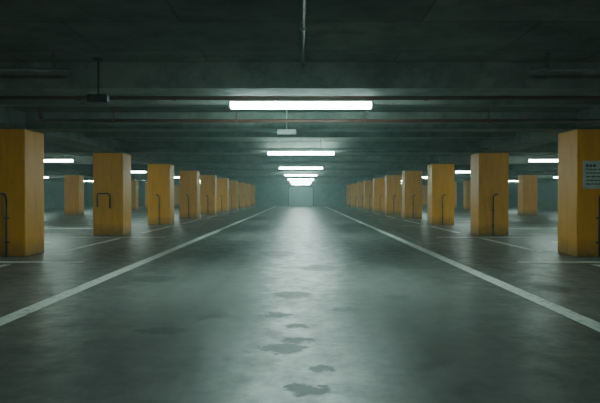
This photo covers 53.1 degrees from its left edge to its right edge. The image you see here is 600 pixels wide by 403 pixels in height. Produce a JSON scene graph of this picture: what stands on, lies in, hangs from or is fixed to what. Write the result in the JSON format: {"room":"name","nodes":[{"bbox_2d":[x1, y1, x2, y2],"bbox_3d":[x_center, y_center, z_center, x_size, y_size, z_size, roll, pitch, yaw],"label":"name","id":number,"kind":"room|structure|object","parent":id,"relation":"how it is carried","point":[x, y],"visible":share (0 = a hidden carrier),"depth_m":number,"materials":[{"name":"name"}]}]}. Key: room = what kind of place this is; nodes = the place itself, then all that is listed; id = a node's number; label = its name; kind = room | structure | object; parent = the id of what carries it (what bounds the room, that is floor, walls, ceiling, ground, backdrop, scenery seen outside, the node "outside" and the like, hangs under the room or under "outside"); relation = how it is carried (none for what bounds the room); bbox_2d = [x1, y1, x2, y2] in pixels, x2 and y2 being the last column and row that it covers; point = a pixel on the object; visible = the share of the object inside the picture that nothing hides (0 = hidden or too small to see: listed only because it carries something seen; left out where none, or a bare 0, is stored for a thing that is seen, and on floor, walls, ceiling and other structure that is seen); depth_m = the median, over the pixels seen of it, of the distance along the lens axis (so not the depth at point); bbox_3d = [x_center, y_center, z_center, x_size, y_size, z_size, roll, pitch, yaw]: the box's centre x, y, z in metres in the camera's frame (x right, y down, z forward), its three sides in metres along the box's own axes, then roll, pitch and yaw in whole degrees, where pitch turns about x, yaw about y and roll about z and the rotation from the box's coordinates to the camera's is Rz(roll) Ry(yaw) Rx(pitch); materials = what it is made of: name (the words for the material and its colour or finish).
{"room":"parking garage","nodes":[
{"label":"parking garage","id":0,"kind":"room"},
{"bbox_2d":[44,180,92,208],"bbox_3d":[-25.107,-0.579,31.031,0.300,3.490,90.000,0,1,0],"label":"wall","id":1,"kind":"structure","parent":0,"point":[53,191],"depth_m":61.64,"materials":[{"name":"paint"}]},
{"bbox_2d":[0,206,599,402],"bbox_3d":[0.043,1.066,31.011,50.000,0.200,90.000,0,1,0],"label":"floor","id":2,"kind":"structure","parent":0,"point":[279,304],"depth_m":6.33,"materials":[{"name":"concrete"}]},
{"bbox_2d":[0,128,43,256],"bbox_3d":[-6.122,-0.191,12.777,0.960,2.647,0.940,0,1,0],"label":"concrete column","id":3,"kind":"structure","parent":2,"relation":"on","point":[21,149],"depth_m":12.32,"materials":[{"name":"yellow paint"}]},
{"bbox_2d":[0,193,9,256],"bbox_3d":[-6.065,0.477,12.283,0.204,1.320,0.090,0,1,0],"label":"conduit","id":4,"kind":"object","parent":3,"relation":"attached to","point":[4,194],"visible":1,"depth_m":12.24,"materials":[{"name":"metal"}]},
{"bbox_2d":[64,175,83,214],"bbox_3d":[-15.044,-0.440,39.989,0.960,2.647,0.940,0,1,0],"label":"concrete column","id":5,"kind":"structure","parent":2,"relation":"on","point":[73,184],"depth_m":39.53,"materials":[{"name":"yellow paint"}]},
{"bbox_2d":[93,152,130,234],"bbox_3d":[-6.113,-0.253,19.577,0.960,2.647,0.940,0,1,0],"label":"concrete column","id":6,"kind":"structure","parent":2,"relation":"on","point":[111,170],"depth_m":19.11,"materials":[{"name":"yellow paint"}]},
{"bbox_2d":[97,193,110,207],"bbox_3d":[-6.233,-0.030,19.063,0.445,0.495,0.092,0,1,0],"label":"hoop","id":7,"kind":"object","parent":6,"relation":"attached to","point":[98,193],"visible":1,"depth_m":19.02,"materials":[{"name":"metal"}]},
{"bbox_2d":[131,180,138,209],"bbox_3d":[-15.025,-0.565,53.588,0.960,2.647,0.940,0,1,0],"label":"concrete column","id":8,"kind":"structure","parent":2,"relation":"on","point":[134,183],"depth_m":53.12,"materials":[{"name":"yellow paint"}]},
{"bbox_2d":[145,182,147,208],"bbox_3d":[-15.016,-0.627,60.388,0.960,2.647,0.940,0,1,0],"label":"concrete column","id":9,"kind":"structure","parent":2,"relation":"on","point":[146,183],"depth_m":59.92,"materials":[{"name":"yellow paint"}]},
{"bbox_2d":[148,164,173,224],"bbox_3d":[-6.103,-0.315,26.377,0.960,2.647,0.940,0,1,0],"label":"concrete column","id":10,"kind":"structure","parent":2,"relation":"on","point":[160,176],"depth_m":25.91,"materials":[{"name":"yellow paint"}]},
{"bbox_2d":[156,194,159,224],"bbox_3d":[-6.136,0.353,25.883,0.204,1.320,0.090,0,1,0],"label":"conduit","id":11,"kind":"object","parent":10,"relation":"attached to","point":[156,194],"visible":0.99,"depth_m":25.86,"materials":[{"name":"metal"}]},
{"bbox_2d":[174,185,178,205],"bbox_3d":[-14.997,-0.751,73.987,0.960,2.647,0.940,0,1,0],"label":"concrete column","id":12,"kind":"structure","parent":2,"relation":"on","point":[176,187],"depth_m":73.52,"materials":[{"name":"yellow paint"}]},
{"bbox_2d":[179,170,199,218],"bbox_3d":[-6.094,-0.378,33.176,0.960,2.647,0.940,0,1,0],"label":"concrete column","id":13,"kind":"structure","parent":2,"relation":"on","point":[189,180],"depth_m":32.71,"materials":[{"name":"yellow paint"}]},
{"bbox_2d":[200,175,216,214],"bbox_3d":[-6.084,-0.440,39.976,0.960,2.647,0.940,0,1,0],"label":"concrete column","id":14,"kind":"structure","parent":2,"relation":"on","point":[208,183],"depth_m":39.51,"materials":[{"name":"yellow paint"}]},
{"bbox_2d":[217,178,228,211],"bbox_3d":[-6.075,-0.502,46.776,0.960,2.647,0.940,0,1,0],"label":"concrete column","id":15,"kind":"structure","parent":2,"relation":"on","point":[222,183],"depth_m":46.31,"materials":[{"name":"yellow paint"}]},
{"bbox_2d":[229,180,237,209],"bbox_3d":[-6.065,-0.564,53.576,0.960,2.647,0.940,0,1,0],"label":"concrete column","id":16,"kind":"structure","parent":2,"relation":"on","point":[233,184],"depth_m":53.11,"materials":[{"name":"yellow paint"}]},
{"bbox_2d":[238,182,244,208],"bbox_3d":[-6.056,-0.627,60.375,0.960,2.647,0.940,0,1,0],"label":"concrete column","id":17,"kind":"structure","parent":2,"relation":"on","point":[241,185],"depth_m":59.90,"materials":[{"name":"yellow paint"}]},
{"bbox_2d":[245,183,250,206],"bbox_3d":[-6.046,-0.689,67.175,0.960,2.647,0.940,0,1,0],"label":"concrete column","id":18,"kind":"structure","parent":2,"relation":"on","point":[247,185],"depth_m":66.71,"materials":[{"name":"yellow paint"}]},
{"bbox_2d":[251,185,254,205],"bbox_3d":[-6.037,-0.751,73.975,0.960,2.647,0.940,0,1,0],"label":"concrete column","id":19,"kind":"structure","parent":2,"relation":"on","point":[252,186],"depth_m":73.50,"materials":[{"name":"yellow paint"}]},
{"bbox_2d":[0,206,599,331],"bbox_3d":[0.043,0.966,30.510,41.000,0.001,87.000,0,1,0],"label":"road markings","id":20,"kind":"object","parent":2,"relation":"on","point":[593,324],"visible":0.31,"depth_m":10.61,"materials":[{"name":"paint"}]},
{"bbox_2d":[346,185,350,205],"bbox_3d":[6.243,-0.751,73.958,0.960,2.647,0.940,0,1,0],"label":"concrete column","id":21,"kind":"structure","parent":2,"relation":"on","point":[348,187],"depth_m":73.48,"materials":[{"name":"yellow paint"}]},
{"bbox_2d":[351,183,356,206],"bbox_3d":[6.234,-0.689,67.158,0.960,2.647,0.940,0,1,0],"label":"concrete column","id":22,"kind":"structure","parent":2,"relation":"on","point":[353,185],"depth_m":66.70,"materials":[{"name":"yellow paint"}]},
{"bbox_2d":[357,182,363,208],"bbox_3d":[6.224,-0.627,60.358,0.960,2.647,0.940,0,1,0],"label":"concrete column","id":23,"kind":"structure","parent":2,"relation":"on","point":[360,185],"depth_m":59.89,"materials":[{"name":"yellow paint"}]},
{"bbox_2d":[364,180,372,209],"bbox_3d":[6.215,-0.564,53.559,0.960,2.647,0.940,0,1,0],"label":"concrete column","id":24,"kind":"structure","parent":2,"relation":"on","point":[368,184],"depth_m":53.08,"materials":[{"name":"yellow paint"}]},
{"bbox_2d":[373,178,384,211],"bbox_3d":[6.205,-0.502,46.759,0.960,2.647,0.940,0,1,0],"label":"concrete column","id":25,"kind":"structure","parent":2,"relation":"on","point":[378,183],"depth_m":46.29,"materials":[{"name":"yellow paint"}]},
{"bbox_2d":[385,175,400,214],"bbox_3d":[6.196,-0.440,39.959,0.960,2.647,0.940,0,1,0],"label":"concrete column","id":26,"kind":"structure","parent":2,"relation":"on","point":[392,182],"depth_m":39.49,"materials":[{"name":"yellow paint"}]},
{"bbox_2d":[402,170,421,218],"bbox_3d":[6.186,-0.377,33.159,0.960,2.647,0.940,0,1,0],"label":"concrete column","id":27,"kind":"structure","parent":2,"relation":"on","point":[411,179],"depth_m":32.69,"materials":[{"name":"yellow paint"}]},
{"bbox_2d":[422,185,427,205],"bbox_3d":[15.203,-0.751,73.945,0.960,2.647,0.940,0,1,0],"label":"concrete column","id":28,"kind":"structure","parent":2,"relation":"on","point":[424,187],"depth_m":73.47,"materials":[{"name":"yellow paint"}]},
{"bbox_2d":[427,164,453,224],"bbox_3d":[6.177,-0.315,26.360,0.960,2.647,0.940,0,1,0],"label":"concrete column","id":29,"kind":"structure","parent":2,"relation":"on","point":[440,176],"depth_m":25.89,"materials":[{"name":"yellow paint"}]},
{"bbox_2d":[441,194,445,224],"bbox_3d":[6.208,0.353,25.865,0.204,1.320,0.090,0,1,0],"label":"conduit","id":30,"kind":"object","parent":29,"relation":"attached to","point":[442,206],"visible":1,"depth_m":25.83,"materials":[{"name":"metal"}]},
{"bbox_2d":[454,182,456,208],"bbox_3d":[15.184,-0.626,60.346,0.960,2.647,0.940,0,1,0],"label":"concrete column","id":31,"kind":"structure","parent":2,"relation":"on","point":[455,183],"depth_m":59.87,"materials":[{"name":"yellow paint"}]},
{"bbox_2d":[463,180,470,209],"bbox_3d":[15.175,-0.564,53.546,0.960,2.647,0.940,0,1,0],"label":"concrete column","id":32,"kind":"structure","parent":2,"relation":"on","point":[466,183],"depth_m":53.08,"materials":[{"name":"yellow paint"}]},
{"bbox_2d":[470,152,508,234],"bbox_3d":[6.167,-0.253,19.560,0.960,2.647,0.940,0,1,0],"label":"concrete column","id":33,"kind":"structure","parent":2,"relation":"on","point":[489,170],"depth_m":19.09,"materials":[{"name":"yellow paint"}]},
{"bbox_2d":[492,194,497,234],"bbox_3d":[6.198,0.415,19.066,0.204,1.320,0.090,0,1,0],"label":"conduit","id":34,"kind":"object","parent":33,"relation":"attached to","point":[493,210],"visible":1,"depth_m":19.02,"materials":[{"name":"metal"}]},
{"bbox_2d":[518,175,537,214],"bbox_3d":[15.156,-0.440,39.947,0.960,2.647,0.940,0,1,0],"label":"concrete column","id":35,"kind":"structure","parent":2,"relation":"on","point":[527,184],"depth_m":39.48,"materials":[{"name":"yellow paint"}]},
{"bbox_2d":[558,128,599,256],"bbox_3d":[6.158,-0.190,12.760,0.960,2.647,0.940,0,1,0],"label":"concrete column","id":36,"kind":"structure","parent":2,"relation":"on","point":[577,206],"depth_m":12.32,"materials":[{"name":"yellow paint"}]},
{"bbox_2d":[583,161,599,188],"bbox_3d":[6.087,-0.547,12.273,0.600,0.570,0.028,0,1,0],"label":"notice sign","id":37,"kind":"object","parent":36,"relation":"attached to","point":[591,169],"visible":1,"depth_m":12.26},
{"bbox_2d":[596,195,599,256],"bbox_3d":[6.169,0.477,12.266,0.204,1.320,0.090,0,1,0],"label":"conduit","id":38,"kind":"object","parent":36,"relation":"attached to","point":[598,217],"visible":1,"depth_m":12.24,"materials":[{"name":"metal"}]},
{"bbox_2d":[0,62,599,184],"bbox_3d":[0.043,-1.853,30.984,49.990,0.341,89.990,0,1,0],"label":"ceiling beams","id":39,"kind":"structure","parent":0,"point":[115,78],"depth_m":12.46,"materials":[{"name":"grey concrete"}]},
{"bbox_2d":[44,158,75,161],"bbox_3d":[-9.668,-1.728,22.899,2.160,0.437,0.220,0,1,0],"label":"fluorescent ceiling light","id":40,"kind":"object","parent":39,"relation":"attached to","point":[45,159],"visible":0.5,"depth_m":22.83,"materials":[{"name":"plastic"}]},
{"bbox_2d":[44,160,72,161],"bbox_3d":[-9.668,-1.554,22.900,2.070,0.079,0.210,0,1,0],"label":"diffuser","id":41,"kind":"object","parent":40,"relation":"attached to","point":[44,160],"depth_m":22.81,"materials":[{"name":"white plastic"}]},
{"bbox_2d":[87,58,108,102],"bbox_3d":[-2.559,-1.531,7.597,0.260,0.552,0.125,0,1,0],"label":"detector","id":42,"kind":"object","parent":39,"relation":"hanging from","point":[91,98],"visible":1,"depth_m":7.56,"materials":[{"name":"metal"}]},
{"bbox_2d":[131,171,147,172],"bbox_3d":[-9.653,-1.827,33.658,2.160,0.437,0.220,0,1,0],"label":"fluorescent ceiling light","id":43,"kind":"object","parent":39,"relation":"attached to","point":[131,171],"visible":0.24,"depth_m":33.57,"materials":[{"name":"plastic"}]},
{"bbox_2d":[277,109,295,134],"bbox_3d":[-0.263,-1.587,11.880,0.380,0.517,0.112,0,1,0],"label":"lamp","id":44,"kind":"object","parent":39,"relation":"hanging from","point":[286,131],"visible":0.91,"depth_m":11.84,"materials":[{"name":"white plastic"}]},
{"bbox_2d":[0,96,599,100],"bbox_3d":[0.012,-1.632,8.605,11.320,0.368,0.072,0,1,0],"label":"pipe","id":45,"kind":"object","parent":39,"relation":"hanging from","point":[77,98],"visible":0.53,"depth_m":8.58,"materials":[{"name":"metal"}]},
{"bbox_2d":[0,52,599,71],"bbox_3d":[0.010,-1.691,7.285,11.300,0.225,0.044,0,1,0],"label":"tube","id":46,"kind":"object","parent":39,"relation":"attached to","point":[54,69],"visible":1,"depth_m":7.27,"materials":[{"name":"grey metal"}]},
{"bbox_2d":[266,141,334,154],"bbox_3d":[0.026,-1.692,18.935,2.160,0.437,0.220,0,1,0],"label":"fluorescent ceiling light","id":47,"kind":"object","parent":39,"relation":"attached to","point":[268,152],"visible":1,"depth_m":18.84,"materials":[{"name":"plastic"}]},
{"bbox_2d":[268,152,333,154],"bbox_3d":[0.026,-1.518,18.937,2.070,0.079,0.210,0,1,0],"label":"diffuser","id":48,"kind":"object","parent":47,"relation":"attached to","point":[269,153],"depth_m":18.84,"materials":[{"name":"white plastic"}]},
{"bbox_2d":[278,165,322,168],"bbox_3d":[0.040,-1.784,28.935,2.160,0.437,0.220,0,1,0],"label":"fluorescent ceiling light","id":49,"kind":"object","parent":39,"relation":"attached to","point":[286,166],"visible":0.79,"depth_m":28.85,"materials":[{"name":"plastic"}]},
{"bbox_2d":[279,167,321,168],"bbox_3d":[0.040,-1.610,28.936,2.070,0.079,0.210,0,1,0],"label":"diffuser","id":50,"kind":"object","parent":49,"relation":"attached to","point":[279,167],"depth_m":28.84,"materials":[{"name":"white plastic"}]},
{"bbox_2d":[114,139,487,177],"bbox_3d":[0.044,-1.848,31.584,11.320,0.357,26.860,0,1,0],"label":"cable conduit","id":51,"kind":"object","parent":39,"relation":"attached to","point":[320,148],"visible":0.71,"depth_m":24.55,"materials":[{"name":"grey metal"}]},
{"bbox_2d":[228,100,373,109],"bbox_3d":[0.013,-1.600,8.936,2.160,0.437,0.220,0,1,0],"label":"fluorescent ceiling light","id":52,"kind":"object","parent":39,"relation":"attached to","point":[232,104],"visible":0.7,"depth_m":8.84,"materials":[{"name":"plastic"}]},
{"bbox_2d":[231,102,370,108],"bbox_3d":[0.013,-1.427,8.937,2.070,0.079,0.210,0,1,0],"label":"diffuser","id":53,"kind":"object","parent":52,"relation":"attached to","point":[234,105],"depth_m":8.84,"materials":[{"name":"white plastic"}]},
{"bbox_2d":[284,171,317,175],"bbox_3d":[0.054,-1.875,38.934,2.160,0.437,0.220,0,1,0],"label":"fluorescent ceiling light","id":54,"kind":"object","parent":39,"relation":"attached to","point":[311,174],"visible":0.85,"depth_m":38.84,"materials":[{"name":"plastic"}]},
{"bbox_2d":[285,175,316,175],"bbox_3d":[0.054,-1.701,38.936,2.070,0.079,0.210,0,1,0],"label":"diffuser","id":55,"kind":"object","parent":54,"relation":"attached to","point":[285,175],"depth_m":38.85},
{"bbox_2d":[288,178,313,179],"bbox_3d":[0.068,-1.967,48.934,2.160,0.437,0.220,0,1,0],"label":"fluorescent ceiling light","id":56,"kind":"object","parent":39,"relation":"attached to","point":[288,178],"visible":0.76,"depth_m":48.85,"materials":[{"name":"plastic"}]},
{"bbox_2d":[290,181,311,182],"bbox_3d":[0.082,-2.059,58.934,2.160,0.437,0.220,0,1,0],"label":"fluorescent ceiling light","id":57,"kind":"object","parent":39,"relation":"attached to","point":[290,181],"visible":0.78,"depth_m":58.85,"materials":[{"name":"plastic"}]},
{"bbox_2d":[300,0,307,66],"bbox_3d":[0.035,-1.731,3.674,0.080,0.080,8.180,0,1,0],"label":"supply pipe","id":58,"kind":"object","parent":39,"relation":"attached to","point":[303,24],"visible":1,"depth_m":5.96,"materials":[{"name":"grey metal"}]},
{"bbox_2d":[39,107,599,122],"bbox_3d":[0.402,-1.650,11.185,10.547,0.379,0.084,0,1,0],"label":"pipe","id":59,"kind":"object","parent":39,"relation":"attached to","point":[112,120],"visible":0.92,"depth_m":11.16,"materials":[{"name":"metal"}]},
{"bbox_2d":[454,171,470,172],"bbox_3d":[9.747,-1.827,33.631,2.160,0.437,0.220,0,1,0],"label":"fluorescent ceiling light","id":60,"kind":"object","parent":39,"relation":"attached to","point":[454,171],"visible":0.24,"depth_m":33.55,"materials":[{"name":"plastic"}]},
{"bbox_2d":[526,158,557,161],"bbox_3d":[9.732,-1.728,22.872,2.160,0.437,0.220,0,1,0],"label":"fluorescent ceiling light","id":61,"kind":"object","parent":39,"relation":"attached to","point":[527,159],"visible":0.4,"depth_m":22.80,"materials":[{"name":"plastic"}]},
{"bbox_2d":[529,160,557,161],"bbox_3d":[9.732,-1.554,22.873,2.070,0.079,0.210,0,1,0],"label":"diffuser","id":62,"kind":"object","parent":61,"relation":"attached to","point":[529,160],"depth_m":22.79,"materials":[{"name":"white plastic"}]},
{"bbox_2d":[0,0,599,155],"bbox_3d":[0.043,-2.174,30.981,50.000,0.300,90.000,0,1,0],"label":"ceiling","id":63,"kind":"structure","parent":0,"point":[30,30],"depth_m":6.47,"materials":[{"name":"concrete"}]},
{"bbox_2d":[138,185,462,205],"bbox_3d":[0.106,-0.993,76.144,50.600,3.490,0.300,0,1,0],"label":"wall","id":64,"kind":"structure","parent":0,"point":[265,195],"depth_m":76.00,"materials":[{"name":"paint"}]},
{"bbox_2d":[288,187,312,205],"bbox_3d":[0.106,-0.671,75.955,3.200,2.450,0.080,0,1,0],"label":"door","id":65,"kind":"structure","parent":64,"relation":"in","point":[293,192],"depth_m":75.95,"materials":[{"name":"metal"}]},
{"bbox_2d":[509,180,557,208],"bbox_3d":[25.193,-0.579,30.961,0.300,3.490,90.000,0,1,0],"label":"wall","id":66,"kind":"structure","parent":0,"point":[547,191],"depth_m":61.56,"materials":[{"name":"paint"}]}
]}

